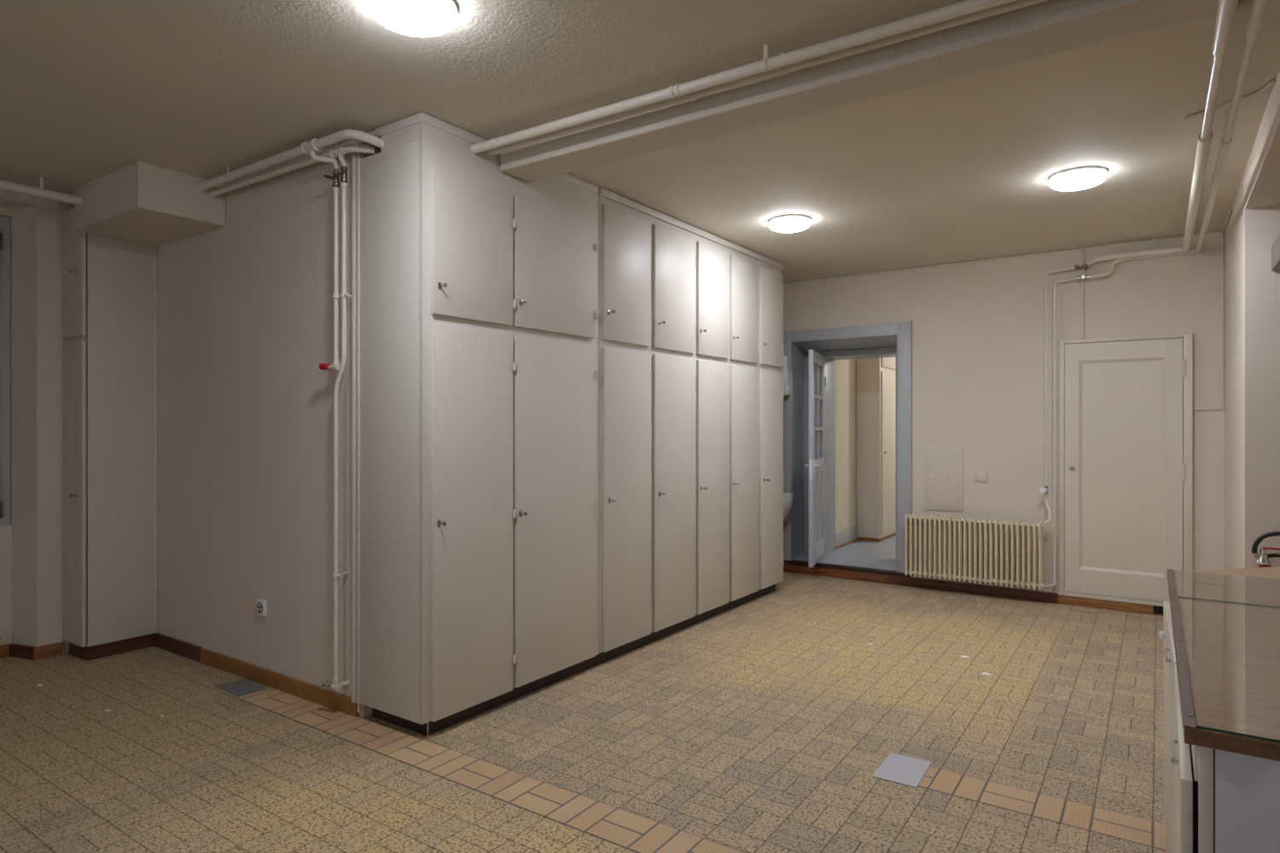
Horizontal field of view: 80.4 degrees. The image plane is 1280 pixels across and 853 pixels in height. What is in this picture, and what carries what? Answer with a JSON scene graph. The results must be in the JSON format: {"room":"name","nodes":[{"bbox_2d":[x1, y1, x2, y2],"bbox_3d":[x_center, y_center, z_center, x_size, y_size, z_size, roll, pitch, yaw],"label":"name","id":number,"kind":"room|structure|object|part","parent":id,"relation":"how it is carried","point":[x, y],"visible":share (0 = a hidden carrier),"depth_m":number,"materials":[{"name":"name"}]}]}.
{"room":"kitchen","nodes":[
{"label":"kitchen","id":0,"kind":"room"},
{"bbox_2d":[0,188,74,653],"bbox_3d":[-4.939,0.000,3.018,0.400,2.800,5.200,0,0,34],"label":"wall","id":1,"kind":"structure","parent":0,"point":[31,547],"depth_m":4.62,"materials":[{"name":"beige paint"}]},
{"bbox_2d":[0,215,10,525],"bbox_3d":[-4.429,-0.343,3.858,0.132,1.885,1.943,0,0,34],"label":"window","id":2,"kind":"structure","parent":1,"relation":"attached to","point":[4,221],"depth_m":4.62,"materials":[{"name":"grey paint"}]},
{"bbox_2d":[0,642,62,660],"bbox_3d":[-4.252,1.363,3.845,0.237,0.075,2.140,0,0,34],"label":"baseboard","id":3,"kind":"structure","parent":1,"relation":"attached to","point":[55,649],"depth_m":4.60,"materials":[{"name":"brown wood"}]},
{"bbox_2d":[157,139,381,717],"bbox_3d":[-1.334,0.000,6.425,3.140,2.800,4.585,0,0,34],"label":"wall","id":4,"kind":"structure","parent":0,"point":[246,305],"depth_m":4.16,"materials":[{"name":"beige paint"}]},
{"bbox_2d":[9,633,203,662],"bbox_3d":[-3.219,1.357,4.687,1.242,0.085,0.312,0,0,3],"label":"baseboard","id":5,"kind":"structure","parent":4,"relation":"attached to","point":[170,644],"depth_m":4.61,"materials":[{"name":"red wood"}]},
{"bbox_2d":[72,161,226,245],"bbox_3d":[-2.860,-1.278,4.410,0.847,0.242,0.459,0,0,34],"label":"soffit","id":6,"kind":"object","parent":4,"relation":"attached to","point":[138,201],"depth_m":4.23,"materials":[{"name":"beige paint"}]},
{"bbox_2d":[256,599,266,616],"bbox_3d":[-2.070,0.987,4.137,0.084,0.084,0.021,0,0,34],"label":"power socket","id":7,"kind":"object","parent":4,"relation":"attached to","point":[260,604],"visible":1,"depth_m":4.12,"materials":[{"name":"white plastic"}]},
{"bbox_2d":[199,648,359,717],"bbox_3d":[-1.985,1.359,4.081,1.513,0.082,0.017,0,0,34],"label":"baseboard","id":8,"kind":"structure","parent":4,"relation":"attached to","point":[327,698],"depth_m":4.01,"materials":[{"name":"brown wood"}]},
{"bbox_2d":[319,170,349,370],"bbox_3d":[-1.501,-0.755,3.692,0.129,0.961,0.114,0,0,34],"label":"riser pipe","id":9,"kind":"object","parent":4,"relation":"attached to","point":[335,366],"visible":0.96,"depth_m":3.65,"materials":[{"name":"white metal"}]},
{"bbox_3d":[-1.540,-0.295,3.702,0.053,0.037,0.038,0,0,34],"label":"handle","id":10,"kind":"part","parent":9,"relation":"part of","materials":[{"name":"red plastic"}]},
{"bbox_2d":[320,166,351,691],"bbox_3d":[-1.457,0.017,3.670,0.183,2.523,0.101,0,0,34],"label":"riser pipe","id":11,"kind":"object","parent":4,"relation":"attached to","point":[336,686],"visible":1,"depth_m":3.65,"materials":[{"name":"white metal"}]},
{"bbox_2d":[351,153,357,703],"bbox_3d":[-1.375,0.007,3.659,0.024,2.645,0.027,0,0,34],"label":"pipe","id":12,"kind":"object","parent":4,"relation":"attached to","point":[354,157],"depth_m":3.65,"materials":[{"name":"white metal"}]},
{"bbox_2d":[236,687,745,852],"bbox_3d":[-0.819,1.404,3.167,2.930,0.012,0.200,0,0,34],"label":"floor tiles","id":13,"kind":"structure","parent":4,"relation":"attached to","point":[637,834],"depth_m":2.98,"materials":[{"name":"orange tile"}]},
{"bbox_2d":[0,571,1166,852],"bbox_3d":[-0.367,1.460,2.651,9.000,0.120,9.760,0,0,34],"label":"floor","id":14,"kind":"structure","parent":0,"point":[765,724],"depth_m":3.38,"materials":[{"name":"tile"}]},
{"bbox_2d":[62,208,157,660],"bbox_3d":[-3.330,0.033,4.740,0.305,2.735,0.446,0,0,34],"label":"tall cabinet","id":15,"kind":"object","parent":14,"relation":"on","point":[110,284],"visible":0.9,"depth_m":4.64,"materials":[{"name":"beige paint"}]},
{"bbox_3d":[-3.431,0.398,4.594,0.299,1.825,0.021,0,0,34],"label":"door","id":16,"kind":"part","parent":15,"relation":"part of","materials":[{"name":"beige paint"}]},
{"bbox_3d":[-3.431,-0.933,4.594,0.299,0.777,0.021,0,0,34],"label":"door","id":17,"kind":"part","parent":15,"relation":"part of","materials":[{"name":"beige paint"}]},
{"bbox_2d":[213,679,266,696],"bbox_3d":[-2.147,1.397,4.068,0.270,0.004,0.155,0,0,38],"label":"floor plate","id":18,"kind":"object","parent":14,"relation":"on","point":[243,687],"visible":1,"depth_m":4.06,"materials":[{"name":"grey metal"}]},
{"bbox_2d":[356,111,599,736],"bbox_3d":[-0.775,0.002,4.003,0.542,2.797,1.277,0,0,35],"label":"wardrobe","id":19,"kind":"object","parent":14,"relation":"on","point":[477,282],"visible":0.98,"depth_m":3.61,"materials":[{"name":"beige paint"}]},
{"bbox_3d":[-0.789,0.429,3.609,0.020,1.789,0.502,0,0,35],"label":"door","id":20,"kind":"part","parent":19,"relation":"part of","materials":[{"name":"beige paint"}]},
{"bbox_3d":[-0.789,-0.841,3.609,0.020,0.662,0.502,0,0,35],"label":"door","id":21,"kind":"part","parent":19,"relation":"part of","materials":[{"name":"beige paint"}]},
{"bbox_3d":[-0.795,-1.377,4.016,0.469,0.040,1.275,0,0,35],"label":"cornice","id":22,"kind":"part","parent":19,"relation":"part of","materials":[{"name":"beige paint"}]},
{"bbox_3d":[-0.448,0.427,4.099,0.020,1.785,0.638,0,0,35],"label":"door","id":23,"kind":"part","parent":19,"relation":"part of","materials":[{"name":"beige paint"}]},
{"bbox_3d":[-0.448,-0.841,4.099,0.020,0.662,0.638,0,0,35],"label":"door","id":24,"kind":"part","parent":19,"relation":"part of","materials":[{"name":"beige paint"}]},
{"bbox_2d":[593,187,784,666],"bbox_3d":[0.324,0.003,5.581,0.542,2.794,2.566,0,0,35],"label":"wardrobe","id":25,"kind":"object","parent":14,"relation":"on","point":[690,318],"visible":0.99,"depth_m":5.13,"materials":[{"name":"beige paint"}]},
{"bbox_3d":[-0.074,0.425,4.636,0.020,1.787,0.483,0,0,35],"label":"door","id":26,"kind":"part","parent":25,"relation":"part of","materials":[{"name":"beige paint"}]},
{"bbox_3d":[-0.074,-0.908,4.636,0.020,0.793,0.483,0,0,35],"label":"door","id":27,"kind":"part","parent":25,"relation":"part of","materials":[{"name":"beige paint"}]},
{"bbox_3d":[0.235,0.425,5.079,0.020,1.787,0.506,0,0,35],"label":"door","id":28,"kind":"part","parent":25,"relation":"part of","materials":[{"name":"beige paint"}]},
{"bbox_3d":[0.235,-0.908,5.079,0.020,0.793,0.506,0,0,35],"label":"door","id":29,"kind":"part","parent":25,"relation":"part of","materials":[{"name":"beige paint"}]},
{"bbox_3d":[0.376,-1.373,5.546,0.318,0.042,2.564,0,0,35],"label":"cornice","id":30,"kind":"part","parent":25,"relation":"part of","materials":[{"name":"beige paint"}]},
{"bbox_3d":[0.532,0.425,5.506,0.020,1.787,0.444,0,0,35],"label":"door","id":31,"kind":"part","parent":25,"relation":"part of","materials":[{"name":"beige paint"}]},
{"bbox_3d":[0.532,-0.908,5.506,0.020,0.793,0.444,0,0,35],"label":"door","id":32,"kind":"part","parent":25,"relation":"part of","materials":[{"name":"beige paint"}]},
{"bbox_3d":[0.816,0.425,5.914,0.020,1.787,0.450,0,0,35],"label":"door","id":33,"kind":"part","parent":25,"relation":"part of","materials":[{"name":"beige paint"}]},
{"bbox_3d":[0.816,-0.908,5.914,0.020,0.793,0.450,0,0,35],"label":"door","id":34,"kind":"part","parent":25,"relation":"part of","materials":[{"name":"beige paint"}]},
{"bbox_3d":[1.098,0.425,6.319,0.020,1.787,0.419,0,0,35],"label":"door","id":35,"kind":"part","parent":25,"relation":"part of","materials":[{"name":"beige paint"}]},
{"bbox_3d":[1.098,-0.908,6.319,0.020,0.793,0.419,0,0,35],"label":"door","id":36,"kind":"part","parent":25,"relation":"part of","materials":[{"name":"beige paint"}]},
{"bbox_2d":[872,752,931,788],"bbox_3d":[1.073,1.397,3.091,0.174,0.003,0.267,0,0,34],"label":"sheet","id":37,"kind":"object","parent":14,"relation":"on","point":[906,770],"visible":1,"depth_m":3.08,"materials":[{"name":"white paper"}]},
{"bbox_2d":[874,762,1166,851],"bbox_3d":[1.510,1.404,2.781,1.250,0.012,0.205,0,0,34],"label":"floor tiles","id":38,"kind":"structure","parent":14,"relation":"in","point":[1125,827],"depth_m":2.78,"materials":[{"name":"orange tile"}]},
{"bbox_2d":[1158,566,1279,852],"bbox_3d":[1.933,0.952,1.938,0.999,0.895,2.217,0,0,34],"label":"kitchen counter","id":39,"kind":"object","parent":14,"relation":"on","point":[1220,635],"visible":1,"depth_m":1.51,"materials":[{"name":"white wood"}]},
{"bbox_3d":[1.728,0.689,2.506,0.018,0.022,0.028,0,0,33],"label":"knob","id":40,"kind":"part","parent":39,"relation":"part of","materials":[{"name":"white plastic"}]},
{"bbox_3d":[1.514,0.655,2.175,0.016,0.008,0.128,0,0,33],"label":"handle","id":41,"kind":"part","parent":39,"relation":"part of","materials":[{"name":"silver metal"}]},
{"bbox_3d":[1.632,0.983,2.327,0.018,0.735,0.825,0,0,33],"label":"door","id":42,"kind":"part","parent":39,"relation":"part of","materials":[{"name":"beige paint"}]},
{"bbox_3d":[1.041,0.632,1.475,0.014,0.008,0.118,0,0,35],"label":"handle","id":43,"kind":"part","parent":39,"relation":"part of","materials":[{"name":"silver metal"}]},
{"bbox_3d":[1.175,0.983,1.643,0.018,0.735,0.782,0,0,35],"label":"door","id":44,"kind":"part","parent":39,"relation":"part of","materials":[{"name":"beige paint"}]},
{"bbox_3d":[1.666,0.508,1.507,0.942,0.004,1.182,0,0,34],"label":"glass","id":45,"kind":"part","parent":39,"relation":"part of","materials":[{"name":"clear glass"}]},
{"bbox_3d":[1.424,0.574,1.982,0.009,0.072,1.645,0,0,34],"label":"rail","id":46,"kind":"part","parent":39,"relation":"part of","materials":[{"name":"beige paint"}]},
{"bbox_2d":[1173,566,1279,743],"bbox_3d":[1.952,0.522,1.931,0.960,0.022,2.208,0,0,34],"label":"countertop","id":47,"kind":"structure","parent":39,"relation":"on","point":[1233,650],"depth_m":1.77,"materials":[{"name":"brown wood"}]},
{"bbox_2d":[1251,531,1279,567],"bbox_3d":[3.328,0.922,3.961,0.185,0.756,0.268,0,0,-20],"label":"faucet","id":48,"kind":"object","parent":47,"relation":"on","point":[1262,557],"visible":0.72,"depth_m":3.98,"materials":[{"name":"silver metal"}]},
{"bbox_3d":[3.324,0.640,3.984,0.077,0.009,0.018,0,0,34],"label":"lever","id":49,"kind":"part","parent":48,"relation":"part of","materials":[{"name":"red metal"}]},
{"bbox_3d":[3.353,0.692,3.959,0.135,0.061,0.021,0,0,37],"label":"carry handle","id":50,"kind":"part","parent":48,"relation":"part of","materials":[{"name":"metal"}]},
{"bbox_3d":[1.344,0.969,1.027,0.902,0.863,0.018,0,0,34],"label":"panel","id":51,"kind":"part","parent":39,"relation":"part of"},
{"bbox_2d":[0,0,1279,282],"bbox_3d":[-0.344,-1.460,2.684,9.000,0.120,9.840,0,0,34],"label":"ceiling","id":52,"kind":"structure","parent":0,"point":[959,169],"depth_m":3.32,"materials":[{"name":"paint"}]},
{"bbox_2d":[0,176,82,205],"bbox_3d":[-4.516,-1.342,2.546,0.056,0.114,4.499,0,0,34],"label":"ceiling pipe","id":53,"kind":"object","parent":52,"relation":"attached to","point":[40,192],"visible":1,"depth_m":4.23,"materials":[{"name":"white metal"}]},
{"bbox_2d":[196,128,383,191],"bbox_3d":[-1.853,-1.321,3.836,1.474,0.155,0.161,0,0,29],"label":"pipe","id":54,"kind":"object","parent":52,"relation":"attached to","point":[310,148],"visible":1,"depth_m":3.65,"materials":[{"name":"white metal"}]},
{"bbox_2d":[209,145,376,197],"bbox_3d":[-1.856,-1.321,3.912,1.383,0.155,0.101,0,0,31],"label":"pipe","id":55,"kind":"object","parent":52,"relation":"attached to","point":[339,152],"visible":0.97,"depth_m":3.81,"materials":[{"name":"white metal"}]},
{"bbox_2d":[367,0,457,36],"bbox_3d":[-0.749,-1.366,2.500,0.284,0.066,0.284,0,0,34],"label":"ceiling lamp","id":56,"kind":"object","parent":52,"relation":"attached to","point":[416,18],"visible":1,"depth_m":2.47,"materials":[{"name":"white plastic"}]},
{"bbox_2d":[470,0,1017,153],"bbox_3d":[0.870,-1.350,2.498,4.006,0.100,0.048,0,0,34],"label":"pipe","id":57,"kind":"object","parent":52,"relation":"attached to","point":[967,7],"visible":1,"depth_m":2.77,"materials":[{"name":"white metal"}]},
{"bbox_2d":[485,0,1047,156],"bbox_3d":[0.919,-1.358,2.570,4.006,0.083,0.034,0,0,34],"label":"pipe","id":58,"kind":"object","parent":52,"relation":"attached to","point":[1019,3],"visible":0.83,"depth_m":2.82,"materials":[{"name":"white metal"}]},
{"bbox_2d":[768,214,811,232],"bbox_3d":[1.012,-1.366,5.124,0.284,0.066,0.284,0,0,34],"label":"ceiling lamp","id":59,"kind":"object","parent":52,"relation":"attached to","point":[789,223],"visible":1,"depth_m":5.04,"materials":[{"name":"white plastic"}]},
{"bbox_2d":[500,0,1270,182],"bbox_3d":[0.638,-1.334,2.969,3.078,0.136,0.220,0,0,34],"label":"ceiling beam","id":60,"kind":"structure","parent":52,"relation":"attached to","point":[1050,26],"depth_m":2.77,"materials":[{"name":"paint"}]},
{"bbox_2d":[1048,166,1107,191],"bbox_3d":[2.427,-1.366,4.204,0.284,0.066,0.284,0,0,34],"label":"ceiling lamp","id":61,"kind":"object","parent":52,"relation":"attached to","point":[1077,178],"visible":1,"depth_m":4.13,"materials":[{"name":"white plastic"}]},
{"bbox_2d":[1085,0,1239,266],"bbox_3d":[1.968,-1.297,3.122,0.667,0.206,6.226,0,0,34],"label":"pipe","id":62,"kind":"object","parent":52,"relation":"attached to","point":[1226,13],"visible":1,"depth_m":3.26,"materials":[{"name":"white metal"}]},
{"bbox_2d":[1088,0,1269,279],"bbox_3d":[2.024,-1.270,3.129,0.730,0.260,6.217,0,0,34],"label":"pipe","id":63,"kind":"object","parent":52,"relation":"attached to","point":[1259,9],"visible":0.98,"depth_m":3.14,"materials":[{"name":"white metal"}]},
{"bbox_2d":[1184,79,1275,120],"bbox_3d":[2.529,-1.391,3.235,0.064,0.017,0.390,0,0,-13],"label":"cable conduit","id":64,"kind":"object","parent":52,"relation":"attached to","point":[1273,81],"visible":0.71,"depth_m":3.20,"materials":[{"name":"paint"}]},
{"bbox_2d":[793,535,896,570],"bbox_3d":[3.925,1.340,8.741,4.600,0.120,5.140,0,0,34],"label":"floor","id":65,"kind":"structure","parent":0,"point":[881,555],"depth_m":7.53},
{"bbox_2d":[856,356,896,541],"bbox_3d":[3.344,-0.030,9.588,0.315,2.620,2.740,0,0,34],"label":"tall cabinet","id":66,"kind":"object","parent":65,"relation":"on","point":[875,377],"visible":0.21,"depth_m":8.49,"materials":[{"name":"beige paint"}]},
{"bbox_3d":[2.929,-0.985,8.775,0.018,0.630,0.850,0,0,34],"label":"door","id":67,"kind":"part","parent":66,"relation":"part of","materials":[{"name":"beige paint"}]},
{"bbox_3d":[2.929,0.285,8.775,0.018,1.810,0.850,0,0,34],"label":"door","id":68,"kind":"part","parent":66,"relation":"part of","materials":[{"name":"beige paint"}]},
{"bbox_2d":[835,359,856,533],"bbox_3d":[3.141,-0.035,9.739,0.180,2.630,4.380,0,0,34],"label":"wall","id":69,"kind":"structure","parent":0,"point":[846,370],"depth_m":8.28,"materials":[{"name":"beige paint"}]},
{"bbox_2d":[835,526,857,546],"bbox_3d":[2.215,1.200,8.209,0.020,0.160,0.790,0,0,34],"label":"baseboard","id":70,"kind":"structure","parent":69,"relation":"attached to","point":[851,534],"depth_m":8.22,"materials":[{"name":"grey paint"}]},
{"bbox_2d":[835,539,858,549],"bbox_3d":[2.228,1.270,8.200,0.012,0.020,0.790,0,0,34],"label":"trim","id":71,"kind":"structure","parent":69,"relation":"attached to","point":[856,540],"depth_m":8.20,"materials":[{"name":"brown wood"}]},
{"bbox_2d":[783,232,1224,593],"bbox_3d":[3.708,0.000,6.212,6.300,2.800,0.760,0,0,34],"label":"wall","id":72,"kind":"structure","parent":0,"point":[978,328],"depth_m":6.16,"materials":[{"name":"beige paint"}]},
{"bbox_2d":[781,355,791,395],"bbox_3d":[1.319,-0.487,7.278,0.232,0.375,0.125,0,0,34],"label":"dispenser","id":73,"kind":"object","parent":72,"relation":"attached to","point":[786,369],"visible":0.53,"depth_m":7.19,"materials":[{"name":"white plastic"}]},
{"bbox_2d":[783,493,793,529],"bbox_3d":[1.297,0.763,7.196,0.320,0.461,0.330,0,0,34],"label":"washbasin","id":74,"kind":"object","parent":72,"relation":"attached to","point":[788,497],"visible":0.19,"depth_m":7.10,"materials":[{"name":"white ceramic"}]},
{"bbox_2d":[783,320,912,585],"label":"door","id":75,"kind":"structure","parent":72,"relation":"in","point":[809,412],"depth_m":7.22,"materials":[{"name":"blue paint"}]},
{"bbox_3d":[1.567,0.385,6.897,0.127,0.190,0.174,0,0,21],"label":"handle","id":76,"kind":"part","parent":75,"relation":"part of","materials":[{"name":"white plastic"}]},
{"bbox_3d":[2.198,0.225,7.503,1.120,2.110,0.375,0,0,34],"label":"frame","id":77,"kind":"part","parent":75,"relation":"part of","materials":[{"name":"blue paint"}]},
{"bbox_2d":[783,248,1084,338],"bbox_3d":[2.415,-1.042,6.625,2.540,0.708,0.017,0,0,34],"label":"cable conduit","id":78,"kind":"object","parent":72,"relation":"attached to","point":[1078,249],"visible":0.96,"depth_m":6.28,"materials":[{"name":"beige paint"}]},
{"bbox_2d":[925,445,963,511],"bbox_3d":[2.603,0.439,6.495,0.310,0.557,0.020,0,0,34],"label":"hatch","id":79,"kind":"object","parent":72,"relation":"attached to","point":[944,464],"visible":1,"depth_m":6.48,"materials":[{"name":"beige paint"}]},
{"bbox_3d":[2.600,0.439,6.491,0.234,0.477,0.007,0,0,34],"label":"door","id":80,"kind":"part","parent":79,"relation":"part of","materials":[{"name":"beige paint"}]},
{"bbox_2d":[904,513,1047,590],"bbox_3d":[2.766,1.014,6.280,1.096,0.523,0.189,0,0,34],"label":"radiator","id":81,"kind":"object","parent":72,"relation":"attached to","point":[968,544],"visible":1,"depth_m":6.24,"materials":[{"name":"beige metal"}]},
{"bbox_2d":[898,576,1058,604],"bbox_3d":[2.802,1.361,6.358,1.240,0.078,0.019,0,0,34],"label":"baseboard","id":82,"kind":"structure","parent":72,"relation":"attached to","point":[911,582],"depth_m":6.32,"materials":[{"name":"red wood"}]},
{"bbox_2d":[975,471,987,482],"bbox_3d":[2.850,0.415,6.325,0.088,0.084,0.020,0,0,34],"label":"wall switch","id":83,"kind":"object","parent":72,"relation":"attached to","point":[980,476],"visible":1,"depth_m":6.32,"materials":[{"name":"beige paint"}]},
{"bbox_2d":[1039,264,1087,523],"bbox_3d":[3.313,-0.249,5.927,0.325,2.018,0.154,0,0,34],"label":"pipe","id":84,"kind":"object","parent":72,"relation":"attached to","point":[1044,490],"visible":1,"depth_m":6.00,"materials":[{"name":"beige paint"}]},
{"bbox_2d":[1046,274,1089,587],"bbox_3d":[3.331,0.042,5.931,0.331,2.434,0.127,0,0,34],"label":"pipe","id":85,"kind":"object","parent":72,"relation":"attached to","point":[1079,277],"visible":1,"depth_m":5.97,"materials":[{"name":"white metal"}]},
{"bbox_2d":[1058,594,1163,616],"bbox_3d":[3.745,1.365,5.712,1.047,0.070,0.021,0,0,34],"label":"baseboard","id":86,"kind":"structure","parent":72,"relation":"attached to","point":[1087,602],"depth_m":5.81,"materials":[{"name":"brown wood"}]},
{"bbox_2d":[1058,332,1192,606],"bbox_3d":[3.661,0.322,5.752,0.862,2.014,0.050,0,0,34],"label":"door","id":87,"kind":"structure","parent":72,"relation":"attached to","point":[1125,472],"depth_m":5.74,"materials":[{"name":"beige paint"}]},
{"bbox_2d":[1153,605,1163,614],"bbox_3d":[3.860,1.360,5.616,0.090,0.056,0.006,0,0,34],"label":"air vent","id":88,"kind":"object","parent":72,"relation":"attached to","point":[1159,610],"visible":0.54,"depth_m":5.62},
{"bbox_2d":[1224,67,1279,569],"bbox_3d":[2.387,0.000,0.753,2.312,2.800,9.740,0,0,34],"label":"wall","id":89,"kind":"structure","parent":0,"point":[1252,290],"depth_m":4.11,"materials":[{"name":"beige paint"}]},
{"bbox_2d":[1192,207,1232,410],"bbox_3d":[3.900,-0.759,5.170,0.180,1.276,0.739,0,0,34],"label":"cable conduit","id":90,"kind":"object","parent":89,"relation":"attached to","point":[1230,208],"visible":1,"depth_m":5.42,"materials":[{"name":"beige paint"}]},
{"bbox_2d":[1271,232,1279,271],"bbox_3d":[3.468,-0.902,3.560,0.704,0.139,0.750,0,0,34],"label":"box","id":91,"kind":"object","parent":89,"relation":"attached to","point":[1276,246],"visible":1,"depth_m":3.93,"materials":[{"name":"grey metal"}]},
{"bbox_3d":[3.468,-0.835,3.560,0.690,0.004,0.734,0,0,34],"label":"plate","id":92,"kind":"part","parent":91,"relation":"part of","materials":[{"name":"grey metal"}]}
]}

